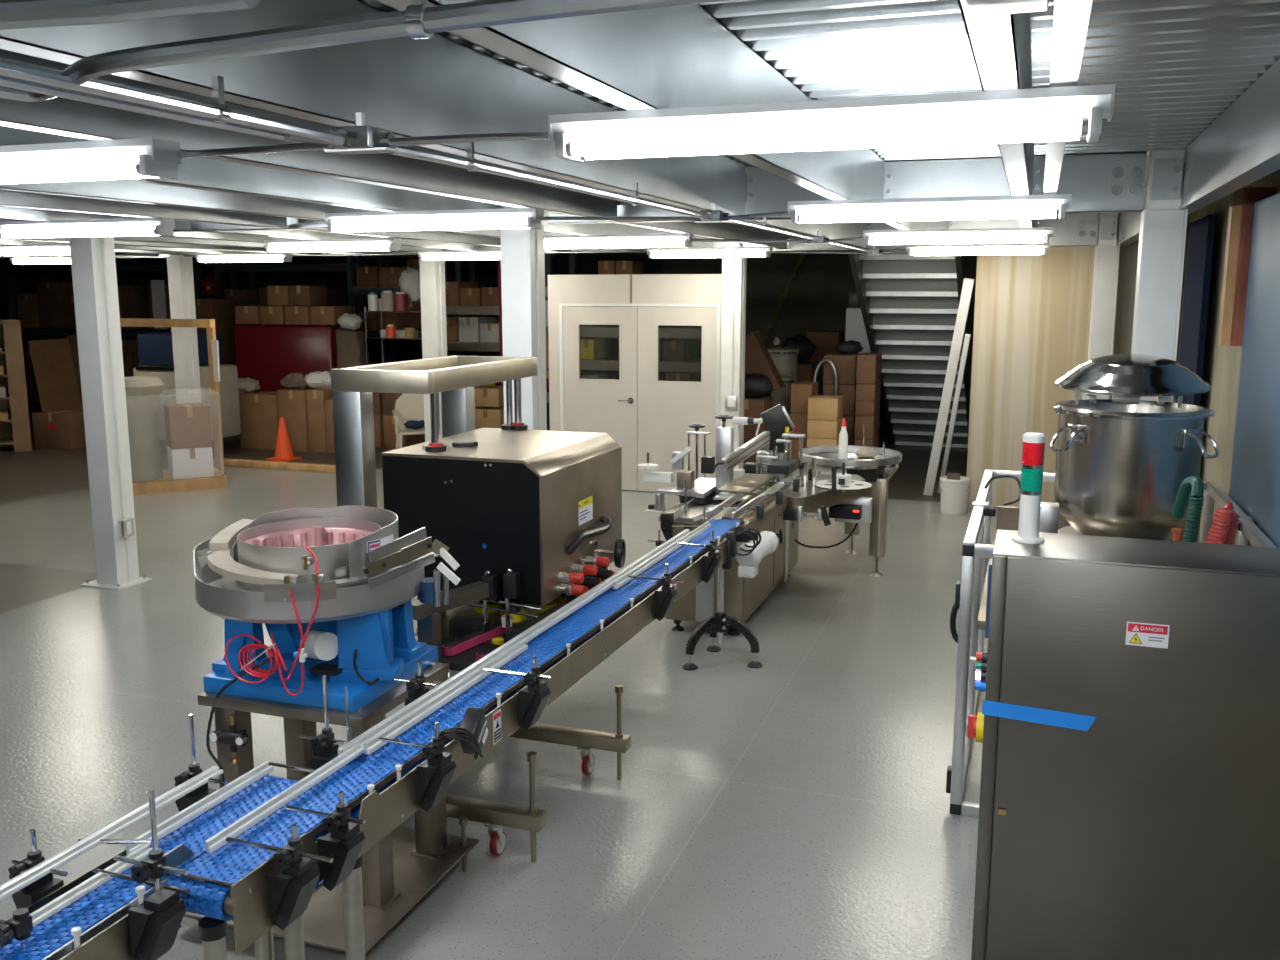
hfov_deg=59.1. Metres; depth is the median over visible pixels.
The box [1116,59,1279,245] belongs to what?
ceiling beam
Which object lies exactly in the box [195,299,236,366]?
carton
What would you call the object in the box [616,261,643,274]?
carton
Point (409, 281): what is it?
plastic bag
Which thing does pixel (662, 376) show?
carton
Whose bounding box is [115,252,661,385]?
wall
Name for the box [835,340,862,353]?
bundle
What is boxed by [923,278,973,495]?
channel
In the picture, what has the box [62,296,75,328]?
carton
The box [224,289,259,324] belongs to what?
carton
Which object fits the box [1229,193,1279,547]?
window
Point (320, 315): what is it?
carton
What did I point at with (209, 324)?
frame
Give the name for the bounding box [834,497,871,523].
control box
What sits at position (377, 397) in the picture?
carton
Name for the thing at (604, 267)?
carton
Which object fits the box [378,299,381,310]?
tub
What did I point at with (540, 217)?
conduit
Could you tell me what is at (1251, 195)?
trim
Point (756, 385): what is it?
bag
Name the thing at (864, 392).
carton
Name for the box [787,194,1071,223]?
ceiling light
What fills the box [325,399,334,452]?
carton
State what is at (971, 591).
frame
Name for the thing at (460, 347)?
rack
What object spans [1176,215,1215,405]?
window
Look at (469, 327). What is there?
carton
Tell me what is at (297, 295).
carton
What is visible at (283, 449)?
traffic cone
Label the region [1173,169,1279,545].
wall
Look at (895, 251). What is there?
conduit
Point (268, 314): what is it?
carton
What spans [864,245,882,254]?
junction box
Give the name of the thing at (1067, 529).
kettle
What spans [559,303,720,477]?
trim
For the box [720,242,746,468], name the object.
column
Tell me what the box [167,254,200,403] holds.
column
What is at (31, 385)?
carton
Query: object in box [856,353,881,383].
carton
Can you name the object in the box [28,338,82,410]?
cardboard sheet
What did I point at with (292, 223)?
ceiling beam
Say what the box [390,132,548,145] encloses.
conduit
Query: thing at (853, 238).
conduit
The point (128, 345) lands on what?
carton
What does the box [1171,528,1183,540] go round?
copper pipe
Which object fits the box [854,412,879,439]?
carton
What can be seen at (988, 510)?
bracket
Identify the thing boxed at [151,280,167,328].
sheet
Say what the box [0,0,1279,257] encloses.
ceiling
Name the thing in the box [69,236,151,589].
column
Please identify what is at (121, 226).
ceiling light
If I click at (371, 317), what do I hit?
carton
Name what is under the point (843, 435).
bottle
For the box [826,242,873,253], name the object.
fluorescent light
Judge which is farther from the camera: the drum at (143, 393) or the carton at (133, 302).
the carton at (133, 302)
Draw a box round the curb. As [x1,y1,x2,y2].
[213,458,335,472]
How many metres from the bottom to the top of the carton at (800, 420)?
0.320 m
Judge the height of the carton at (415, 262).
0.465 m
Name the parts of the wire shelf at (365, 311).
post, post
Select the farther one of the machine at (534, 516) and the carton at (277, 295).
the carton at (277, 295)
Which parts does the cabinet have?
door post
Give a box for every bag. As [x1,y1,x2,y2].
[304,371,330,389]
[337,313,362,329]
[398,255,420,303]
[744,373,772,397]
[781,335,815,362]
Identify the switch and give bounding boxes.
[794,427,799,432]
[967,712,983,742]
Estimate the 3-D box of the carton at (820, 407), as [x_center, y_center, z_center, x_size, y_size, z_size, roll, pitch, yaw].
[2.141,-0.835,13.018,0.341,0.247,0.420,3,10,19]
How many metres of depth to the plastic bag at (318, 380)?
15.92 m
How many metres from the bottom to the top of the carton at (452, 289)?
0.383 m
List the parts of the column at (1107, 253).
bolt plate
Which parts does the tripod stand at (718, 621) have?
leg, leg, leg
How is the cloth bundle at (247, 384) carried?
on the carton at (259, 422)
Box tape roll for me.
[405,328,415,337]
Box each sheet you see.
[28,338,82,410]
[66,334,82,406]
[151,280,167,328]
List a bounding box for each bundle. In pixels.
[238,377,260,392]
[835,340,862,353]
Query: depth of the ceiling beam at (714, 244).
12.50 m
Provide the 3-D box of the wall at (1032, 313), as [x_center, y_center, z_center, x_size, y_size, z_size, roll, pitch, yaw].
[4.329,-1.130,11.366,1.900,3.000,0.130,3,10,19]
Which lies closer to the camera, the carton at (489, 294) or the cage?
the cage
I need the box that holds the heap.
[280,373,308,388]
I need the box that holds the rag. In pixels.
[855,448,877,457]
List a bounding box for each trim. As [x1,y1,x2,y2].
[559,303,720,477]
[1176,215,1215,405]
[1218,188,1243,345]
[1230,186,1276,345]
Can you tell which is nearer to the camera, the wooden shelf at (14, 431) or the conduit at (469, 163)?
the conduit at (469, 163)
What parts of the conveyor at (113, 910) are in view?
star knob, star knob, post, post, rod, guide rail, guide rail, cross rod, plate, plate, star knob, rod, rod, post, star knob, post, guide rail, rod, leg, rod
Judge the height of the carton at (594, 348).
0.294 m
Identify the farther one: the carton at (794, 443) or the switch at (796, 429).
the carton at (794, 443)
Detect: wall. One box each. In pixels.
[0,258,72,350]
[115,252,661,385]
[661,250,976,427]
[966,214,1138,510]
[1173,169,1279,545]
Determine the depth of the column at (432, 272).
13.24 m
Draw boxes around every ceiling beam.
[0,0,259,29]
[103,205,502,231]
[115,243,905,257]
[183,251,417,256]
[442,238,724,251]
[549,152,1146,223]
[743,213,1098,249]
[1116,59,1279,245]
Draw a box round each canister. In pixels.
[381,291,393,310]
[393,292,408,310]
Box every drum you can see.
[124,376,163,480]
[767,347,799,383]
[771,375,793,460]
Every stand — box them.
[183,581,488,953]
[682,566,762,669]
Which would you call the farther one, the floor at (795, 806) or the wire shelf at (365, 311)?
the wire shelf at (365, 311)
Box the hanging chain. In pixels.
[763,253,805,341]
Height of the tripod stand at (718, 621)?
0.772 m
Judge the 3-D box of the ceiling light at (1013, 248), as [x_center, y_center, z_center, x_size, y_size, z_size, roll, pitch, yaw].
[3.129,-2.141,10.507,1.276,0.102,0.132,3,10,19]
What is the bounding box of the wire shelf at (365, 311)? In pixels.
[364,307,421,364]
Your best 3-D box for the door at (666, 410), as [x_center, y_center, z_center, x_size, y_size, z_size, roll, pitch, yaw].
[0.409,-0.880,12.604,0.915,2.075,0.052,3,10,19]
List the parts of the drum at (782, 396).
drum lid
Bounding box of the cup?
[773,337,779,344]
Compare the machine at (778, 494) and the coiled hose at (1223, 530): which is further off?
the machine at (778, 494)
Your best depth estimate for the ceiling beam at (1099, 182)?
6.36 m
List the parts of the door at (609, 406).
handle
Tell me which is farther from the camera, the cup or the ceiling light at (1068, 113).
the cup
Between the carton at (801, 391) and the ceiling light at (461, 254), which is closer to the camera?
the ceiling light at (461, 254)
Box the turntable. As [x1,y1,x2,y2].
[803,424,901,576]
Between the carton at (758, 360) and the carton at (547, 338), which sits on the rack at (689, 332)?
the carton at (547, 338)
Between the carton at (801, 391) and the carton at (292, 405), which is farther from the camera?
the carton at (292, 405)
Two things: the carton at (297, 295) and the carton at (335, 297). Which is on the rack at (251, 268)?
the carton at (335, 297)
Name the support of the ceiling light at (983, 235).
attached to the ceiling
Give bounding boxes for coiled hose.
[1171,476,1203,541]
[1205,502,1239,544]
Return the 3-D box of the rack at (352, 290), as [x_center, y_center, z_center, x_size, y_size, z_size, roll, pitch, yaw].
[-3.993,-3.268,19.857,1.950,4.400,1.080,3,10,19]
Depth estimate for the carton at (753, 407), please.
13.38 m
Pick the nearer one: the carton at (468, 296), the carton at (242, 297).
the carton at (468, 296)
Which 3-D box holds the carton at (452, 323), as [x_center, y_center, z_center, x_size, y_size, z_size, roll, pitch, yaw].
[-3.023,-2.501,18.679,0.368,0.397,0.702,3,10,19]
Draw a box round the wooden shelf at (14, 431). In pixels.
[0,319,31,451]
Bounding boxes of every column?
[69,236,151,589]
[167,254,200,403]
[419,256,446,441]
[500,205,546,429]
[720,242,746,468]
[1086,213,1119,398]
[1131,149,1187,401]
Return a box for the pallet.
[132,466,227,494]
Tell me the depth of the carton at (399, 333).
17.26 m
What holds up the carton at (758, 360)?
on the carton
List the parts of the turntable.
leg, guide post, leg, guide post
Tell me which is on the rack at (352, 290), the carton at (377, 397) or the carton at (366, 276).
the carton at (366, 276)
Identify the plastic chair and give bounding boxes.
[392,393,424,448]
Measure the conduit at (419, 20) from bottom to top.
0.081 m
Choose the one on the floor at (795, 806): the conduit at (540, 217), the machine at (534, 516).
the machine at (534, 516)
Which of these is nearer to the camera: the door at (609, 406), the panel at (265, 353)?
the door at (609, 406)
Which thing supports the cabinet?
on the floor at (795, 806)
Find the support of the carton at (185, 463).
on the pallet
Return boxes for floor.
[0,402,967,612]
[0,466,996,959]
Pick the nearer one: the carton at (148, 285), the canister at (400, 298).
the canister at (400, 298)
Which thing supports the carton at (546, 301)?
on the rack at (689, 332)
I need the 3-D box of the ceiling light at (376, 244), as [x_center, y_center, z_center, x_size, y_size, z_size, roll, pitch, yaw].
[-2.607,-1.980,9.549,1.276,0.102,0.132,3,10,19]
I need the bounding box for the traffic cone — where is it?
[266,417,301,461]
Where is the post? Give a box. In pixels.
[498,260,502,385]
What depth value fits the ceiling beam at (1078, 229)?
10.98 m
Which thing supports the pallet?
on the floor at (795, 806)
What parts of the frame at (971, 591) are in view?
door handle, cross rail, rail, strike plate, rail, cross rail, valve plate, cross rail, rail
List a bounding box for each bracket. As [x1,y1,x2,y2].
[972,501,989,508]
[984,506,995,516]
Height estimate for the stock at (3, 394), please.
0.139 m
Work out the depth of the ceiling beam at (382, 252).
13.56 m
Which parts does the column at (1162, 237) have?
bolt plate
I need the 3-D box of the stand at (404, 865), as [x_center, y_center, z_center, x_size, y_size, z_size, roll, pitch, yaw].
[-1.113,1.035,4.410,0.875,1.036,1.302,3,10,19]
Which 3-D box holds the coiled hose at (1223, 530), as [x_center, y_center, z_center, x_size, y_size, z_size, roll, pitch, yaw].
[2.406,0.202,4.669,0.157,0.231,0.103,-8,12,-39]
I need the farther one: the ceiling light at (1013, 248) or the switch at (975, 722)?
the ceiling light at (1013, 248)
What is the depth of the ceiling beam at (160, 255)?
13.71 m
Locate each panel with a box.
[234,324,364,393]
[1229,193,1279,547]
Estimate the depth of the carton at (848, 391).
13.72 m
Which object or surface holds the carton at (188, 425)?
on the carton at (185, 463)
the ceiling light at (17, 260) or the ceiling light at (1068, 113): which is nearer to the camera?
the ceiling light at (1068, 113)
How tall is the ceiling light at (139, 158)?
0.102 m
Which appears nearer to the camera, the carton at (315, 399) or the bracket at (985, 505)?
the bracket at (985, 505)
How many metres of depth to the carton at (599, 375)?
16.68 m
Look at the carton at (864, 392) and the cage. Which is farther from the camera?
the cage
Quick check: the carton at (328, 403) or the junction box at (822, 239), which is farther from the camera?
the carton at (328, 403)
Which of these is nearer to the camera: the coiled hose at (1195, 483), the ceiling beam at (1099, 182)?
the coiled hose at (1195, 483)
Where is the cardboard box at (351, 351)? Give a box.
[336,328,369,368]
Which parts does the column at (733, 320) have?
bolt plate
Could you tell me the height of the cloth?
0.129 m
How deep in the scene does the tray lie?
7.81 m
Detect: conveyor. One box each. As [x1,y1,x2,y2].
[0,714,314,959]
[149,518,753,959]
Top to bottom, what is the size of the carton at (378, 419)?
0.471 m
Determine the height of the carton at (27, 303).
0.681 m
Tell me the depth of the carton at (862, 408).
13.22 m
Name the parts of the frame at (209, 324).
rail, frame post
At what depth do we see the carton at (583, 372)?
16.83 m
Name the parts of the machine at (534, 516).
leg, post, roof frame, leg, panel, slide post, slide knob, adjust rod, outrigger arm, adjust rod, slide post, slide knob, outrigger arm, grab handle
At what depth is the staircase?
13.78 m
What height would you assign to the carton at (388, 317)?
0.487 m
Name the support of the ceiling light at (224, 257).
attached to the ceiling
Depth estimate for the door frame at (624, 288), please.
12.62 m
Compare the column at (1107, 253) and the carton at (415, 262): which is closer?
the column at (1107, 253)
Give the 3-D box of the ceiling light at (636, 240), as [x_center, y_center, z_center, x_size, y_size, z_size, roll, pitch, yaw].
[-0.208,-1.841,8.727,1.276,0.102,0.132,3,10,19]
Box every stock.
[0,364,3,374]
[0,385,6,397]
[0,410,8,420]
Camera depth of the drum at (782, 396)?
14.98 m
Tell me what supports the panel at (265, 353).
on the pallet
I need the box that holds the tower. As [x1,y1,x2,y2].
[1012,432,1044,543]
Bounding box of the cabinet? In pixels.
[967,530,1279,959]
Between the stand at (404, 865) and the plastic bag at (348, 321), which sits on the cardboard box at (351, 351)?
the plastic bag at (348, 321)
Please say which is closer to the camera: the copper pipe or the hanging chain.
the copper pipe
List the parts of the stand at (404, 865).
leg, leg, floor plate, leg, leg, beam leg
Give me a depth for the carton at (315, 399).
15.96 m
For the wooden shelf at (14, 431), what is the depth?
15.99 m
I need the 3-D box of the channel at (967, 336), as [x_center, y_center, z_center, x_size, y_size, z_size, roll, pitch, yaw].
[3.376,-0.668,12.181,0.059,1.840,1.022,0,10,3]
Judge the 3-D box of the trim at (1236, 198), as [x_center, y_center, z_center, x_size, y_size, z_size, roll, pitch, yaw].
[3.119,-1.119,5.959,0.055,0.810,0.100,3,10,19]
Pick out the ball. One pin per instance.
(208, 286)
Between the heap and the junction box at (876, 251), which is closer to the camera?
the junction box at (876, 251)
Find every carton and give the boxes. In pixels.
[16,293,39,327]
[23,350,39,402]
[32,410,85,450]
[36,282,73,327]
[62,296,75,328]
[117,285,148,328]
[122,339,137,376]
[131,351,141,375]
[147,284,171,329]
[164,403,211,448]
[167,445,213,479]
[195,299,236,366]
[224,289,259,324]
[235,305,271,323]
[239,391,278,449]
[259,288,281,305]
[260,306,285,324]
[267,286,288,305]
[277,387,313,450]
[285,306,311,324]
[288,286,326,305]
[306,389,331,452]
[311,306,355,324]
[316,289,347,305]
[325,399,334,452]
[356,266,382,286]
[358,311,377,330]
[373,392,382,414]
[374,415,383,447]
[377,312,399,330]
[379,267,405,286]
[380,330,417,336]
[382,393,402,414]
[383,415,424,447]
[400,302,421,330]
[407,259,452,281]
[445,282,477,305]
[446,316,475,341]
[458,316,496,341]
[460,288,481,305]
[474,385,503,406]
[475,406,503,429]
[480,322,498,341]
[481,287,498,305]
[545,300,576,326]
[546,337,548,358]
[546,369,548,392]
[578,306,608,326]
[581,337,610,359]
[581,370,595,374]
[581,372,614,378]
[598,261,615,274]
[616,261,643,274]
[659,338,674,360]
[659,373,665,380]
[663,339,697,361]
[666,372,700,381]
[743,396,772,468]
[745,331,785,390]
[790,413,807,439]
[791,381,818,412]
[791,440,806,458]
[797,362,817,381]
[806,331,843,361]
[807,417,842,438]
[807,437,838,446]
[808,395,843,420]
[823,353,860,383]
[823,383,856,415]
[843,415,855,444]
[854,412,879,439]
[854,435,878,483]
[855,397,879,415]
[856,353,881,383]
[856,381,880,400]
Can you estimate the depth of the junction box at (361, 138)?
2.70 m
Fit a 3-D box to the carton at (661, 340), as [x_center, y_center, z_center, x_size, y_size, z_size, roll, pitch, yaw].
[0.268,-1.917,16.437,0.301,0.329,0.702,3,10,19]
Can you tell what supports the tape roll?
on the wire shelf at (365, 311)
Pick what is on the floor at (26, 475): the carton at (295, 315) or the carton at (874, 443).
the carton at (874, 443)
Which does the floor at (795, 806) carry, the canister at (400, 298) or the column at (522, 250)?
the column at (522, 250)
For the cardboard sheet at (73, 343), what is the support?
on the floor at (26, 475)
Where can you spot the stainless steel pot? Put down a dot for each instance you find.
(1123, 460)
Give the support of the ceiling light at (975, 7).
attached to the ceiling
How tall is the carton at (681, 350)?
0.290 m
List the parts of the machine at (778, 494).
tray knob, guide rod, swing arm, inlet rail, guide rod, guide rod, tower rod, peel plate, tower rod, inlet rail, guide rod, tower rod, access plate, deck plate, foot arm, rail rod, sensor stem, outfeed rail, label head plate, rail rod, web post, gear motor, transfer chain, web post, door, screen arm, outfeed rail, rail rod, web post, corner post, web post, web post, web post, web post, bar knob, dancer post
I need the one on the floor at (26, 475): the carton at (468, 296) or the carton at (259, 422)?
the carton at (259, 422)
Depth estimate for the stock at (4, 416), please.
15.88 m
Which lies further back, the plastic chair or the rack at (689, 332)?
the rack at (689, 332)
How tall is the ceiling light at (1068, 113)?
0.102 m
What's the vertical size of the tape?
0.062 m
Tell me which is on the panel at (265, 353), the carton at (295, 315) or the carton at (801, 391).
the carton at (295, 315)
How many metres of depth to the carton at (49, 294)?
22.37 m
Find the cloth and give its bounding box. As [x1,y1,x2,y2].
[403,420,424,429]
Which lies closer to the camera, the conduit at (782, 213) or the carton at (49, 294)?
the conduit at (782, 213)
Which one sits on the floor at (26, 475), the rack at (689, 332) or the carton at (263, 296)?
the rack at (689, 332)
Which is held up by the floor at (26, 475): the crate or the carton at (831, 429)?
the crate
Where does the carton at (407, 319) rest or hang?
on the rack at (352, 290)
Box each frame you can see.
[120,318,223,473]
[548,274,721,430]
[946,470,1276,817]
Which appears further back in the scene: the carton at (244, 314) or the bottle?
the carton at (244, 314)
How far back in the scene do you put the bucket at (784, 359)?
15.57 m
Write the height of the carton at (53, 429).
0.527 m
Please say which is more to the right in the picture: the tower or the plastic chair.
the tower
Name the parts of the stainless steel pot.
bail handle, handle plate, lid, handle plate, bail handle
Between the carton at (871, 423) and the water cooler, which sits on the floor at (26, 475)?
the water cooler
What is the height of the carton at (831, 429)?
0.203 m
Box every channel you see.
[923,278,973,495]
[938,334,969,492]
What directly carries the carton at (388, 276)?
on the rack at (352, 290)
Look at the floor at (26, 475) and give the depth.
13.95 m
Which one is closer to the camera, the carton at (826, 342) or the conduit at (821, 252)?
the conduit at (821, 252)
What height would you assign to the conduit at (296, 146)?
0.054 m
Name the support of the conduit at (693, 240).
attached to the ceiling
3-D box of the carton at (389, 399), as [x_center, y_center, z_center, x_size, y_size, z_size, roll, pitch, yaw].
[-3.464,-1.216,16.581,0.359,0.481,0.602,3,10,19]
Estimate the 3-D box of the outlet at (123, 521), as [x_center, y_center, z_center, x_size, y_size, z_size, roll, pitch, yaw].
[-3.984,-0.708,8.584,0.058,2.330,0.110,3,10,19]
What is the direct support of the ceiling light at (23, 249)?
attached to the ceiling
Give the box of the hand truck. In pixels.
[813,358,837,395]
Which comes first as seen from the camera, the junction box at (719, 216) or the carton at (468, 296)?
the junction box at (719, 216)
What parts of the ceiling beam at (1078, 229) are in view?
splice plate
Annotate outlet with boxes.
[101,237,134,537]
[725,257,736,409]
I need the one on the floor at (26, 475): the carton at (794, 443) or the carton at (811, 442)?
the carton at (794, 443)
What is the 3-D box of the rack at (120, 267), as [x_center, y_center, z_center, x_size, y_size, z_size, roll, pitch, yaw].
[-10.247,-3.582,22.329,4.700,4.200,1.080,3,10,19]
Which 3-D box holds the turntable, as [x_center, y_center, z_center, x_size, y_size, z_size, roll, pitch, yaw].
[1.747,0.135,9.326,0.822,1.182,1.141,3,10,19]
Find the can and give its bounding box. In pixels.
[386,324,395,337]
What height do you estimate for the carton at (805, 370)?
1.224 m
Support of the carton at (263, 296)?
on the rack at (251, 268)
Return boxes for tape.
[982,700,1096,730]
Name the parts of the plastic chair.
armrest, leg, leg, backrest, seat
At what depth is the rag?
9.17 m
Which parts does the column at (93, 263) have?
plate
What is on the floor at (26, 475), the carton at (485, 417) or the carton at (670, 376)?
the carton at (485, 417)
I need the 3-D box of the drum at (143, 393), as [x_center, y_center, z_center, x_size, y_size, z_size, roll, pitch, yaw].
[-5.757,-0.603,12.979,0.599,1.176,0.599,3,10,19]
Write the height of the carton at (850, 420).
0.366 m
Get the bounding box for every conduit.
[0,0,726,101]
[0,56,344,144]
[0,75,331,145]
[176,143,328,157]
[389,142,713,220]
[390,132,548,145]
[539,216,695,220]
[690,239,805,242]
[727,217,818,241]
[729,211,788,219]
[771,251,864,253]
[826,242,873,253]
[829,237,865,241]
[883,249,905,253]
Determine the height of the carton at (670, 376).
0.339 m
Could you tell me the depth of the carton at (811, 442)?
12.89 m
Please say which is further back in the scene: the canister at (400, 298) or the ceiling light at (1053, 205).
the canister at (400, 298)
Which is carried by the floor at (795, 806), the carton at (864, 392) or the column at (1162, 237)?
the column at (1162, 237)
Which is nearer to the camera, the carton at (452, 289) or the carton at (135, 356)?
the carton at (452, 289)
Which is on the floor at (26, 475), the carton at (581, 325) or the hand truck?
the hand truck
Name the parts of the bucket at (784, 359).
drum lid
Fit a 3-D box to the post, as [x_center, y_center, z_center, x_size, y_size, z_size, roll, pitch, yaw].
[-2.182,-2.228,17.892,0.060,3.000,0.080,3,10,19]
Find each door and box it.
[563,306,636,490]
[637,307,716,491]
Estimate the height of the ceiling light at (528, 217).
0.102 m
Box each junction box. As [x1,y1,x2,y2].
[325,112,398,154]
[694,203,730,222]
[805,231,829,243]
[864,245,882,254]
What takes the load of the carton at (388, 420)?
on the floor at (26, 475)
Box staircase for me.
[847,249,970,447]
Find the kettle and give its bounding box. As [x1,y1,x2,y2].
[1058,526,1172,540]
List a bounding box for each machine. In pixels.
[330,355,630,862]
[637,404,871,634]
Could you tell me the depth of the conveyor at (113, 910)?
2.58 m
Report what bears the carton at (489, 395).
on the carton at (485, 417)
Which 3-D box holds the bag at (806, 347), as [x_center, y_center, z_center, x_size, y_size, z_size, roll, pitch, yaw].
[2.267,-1.885,16.276,0.515,0.392,0.427,3,10,19]
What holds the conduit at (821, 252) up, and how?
attached to the ceiling
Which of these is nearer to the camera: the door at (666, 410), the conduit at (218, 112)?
the conduit at (218, 112)
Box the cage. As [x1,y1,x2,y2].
[133,332,240,455]
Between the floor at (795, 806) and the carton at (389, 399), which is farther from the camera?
the carton at (389, 399)
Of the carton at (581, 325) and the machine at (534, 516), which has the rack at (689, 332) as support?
the carton at (581, 325)
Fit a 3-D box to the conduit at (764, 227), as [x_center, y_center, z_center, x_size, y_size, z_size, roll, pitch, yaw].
[0.849,-1.538,6.881,0.052,0.088,2.622,3,10,19]
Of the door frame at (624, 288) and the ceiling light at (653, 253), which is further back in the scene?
the door frame at (624, 288)
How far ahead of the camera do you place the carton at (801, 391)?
13.40 m
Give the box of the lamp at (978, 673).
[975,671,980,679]
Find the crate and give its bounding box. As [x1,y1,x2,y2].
[802,361,823,394]
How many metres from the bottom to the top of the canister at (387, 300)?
0.300 m
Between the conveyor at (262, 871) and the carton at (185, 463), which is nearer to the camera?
the conveyor at (262, 871)
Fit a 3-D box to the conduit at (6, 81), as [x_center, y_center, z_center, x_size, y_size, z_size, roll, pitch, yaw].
[-1.311,-0.541,1.108,0.078,0.028,3.374,3,10,19]
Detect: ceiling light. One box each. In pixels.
[0,138,180,183]
[0,217,174,238]
[0,244,69,255]
[10,255,70,264]
[195,253,292,262]
[264,238,400,252]
[325,208,543,232]
[418,250,500,260]
[544,233,694,248]
[548,84,1114,162]
[647,247,772,258]
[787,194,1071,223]
[863,227,1053,244]
[906,243,1049,255]
[966,0,1048,16]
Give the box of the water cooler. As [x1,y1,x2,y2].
[845,291,870,353]
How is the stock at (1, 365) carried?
on the wooden shelf at (14, 431)
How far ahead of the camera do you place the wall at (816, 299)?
18.95 m
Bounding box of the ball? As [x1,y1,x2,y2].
[199,276,217,298]
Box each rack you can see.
[4,257,236,344]
[213,255,395,362]
[346,255,477,363]
[446,253,576,430]
[545,253,713,402]
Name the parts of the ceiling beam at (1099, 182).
splice plate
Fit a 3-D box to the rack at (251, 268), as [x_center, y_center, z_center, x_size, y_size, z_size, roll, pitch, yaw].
[-6.323,-3.409,21.298,3.200,4.200,1.080,3,10,19]
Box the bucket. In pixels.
[939,472,969,514]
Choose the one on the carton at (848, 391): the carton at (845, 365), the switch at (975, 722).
the carton at (845, 365)
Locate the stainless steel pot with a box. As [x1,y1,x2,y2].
[1050,354,1218,539]
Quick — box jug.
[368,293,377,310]
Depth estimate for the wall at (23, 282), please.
28.36 m
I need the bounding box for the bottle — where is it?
[839,419,847,452]
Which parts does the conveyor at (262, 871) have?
rod, leg, rod, guide rail, star knob, post, leg, star knob, rod, post, rod, star knob, post, thin rod, leg, rod, star knob, rod, post, star knob, post, guide rail, guide rail, rod, star knob, post, rod, guide rail, star knob, rod, star knob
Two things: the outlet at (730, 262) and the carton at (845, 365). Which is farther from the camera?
the carton at (845, 365)
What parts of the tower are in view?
stem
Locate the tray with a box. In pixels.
[654,487,684,493]

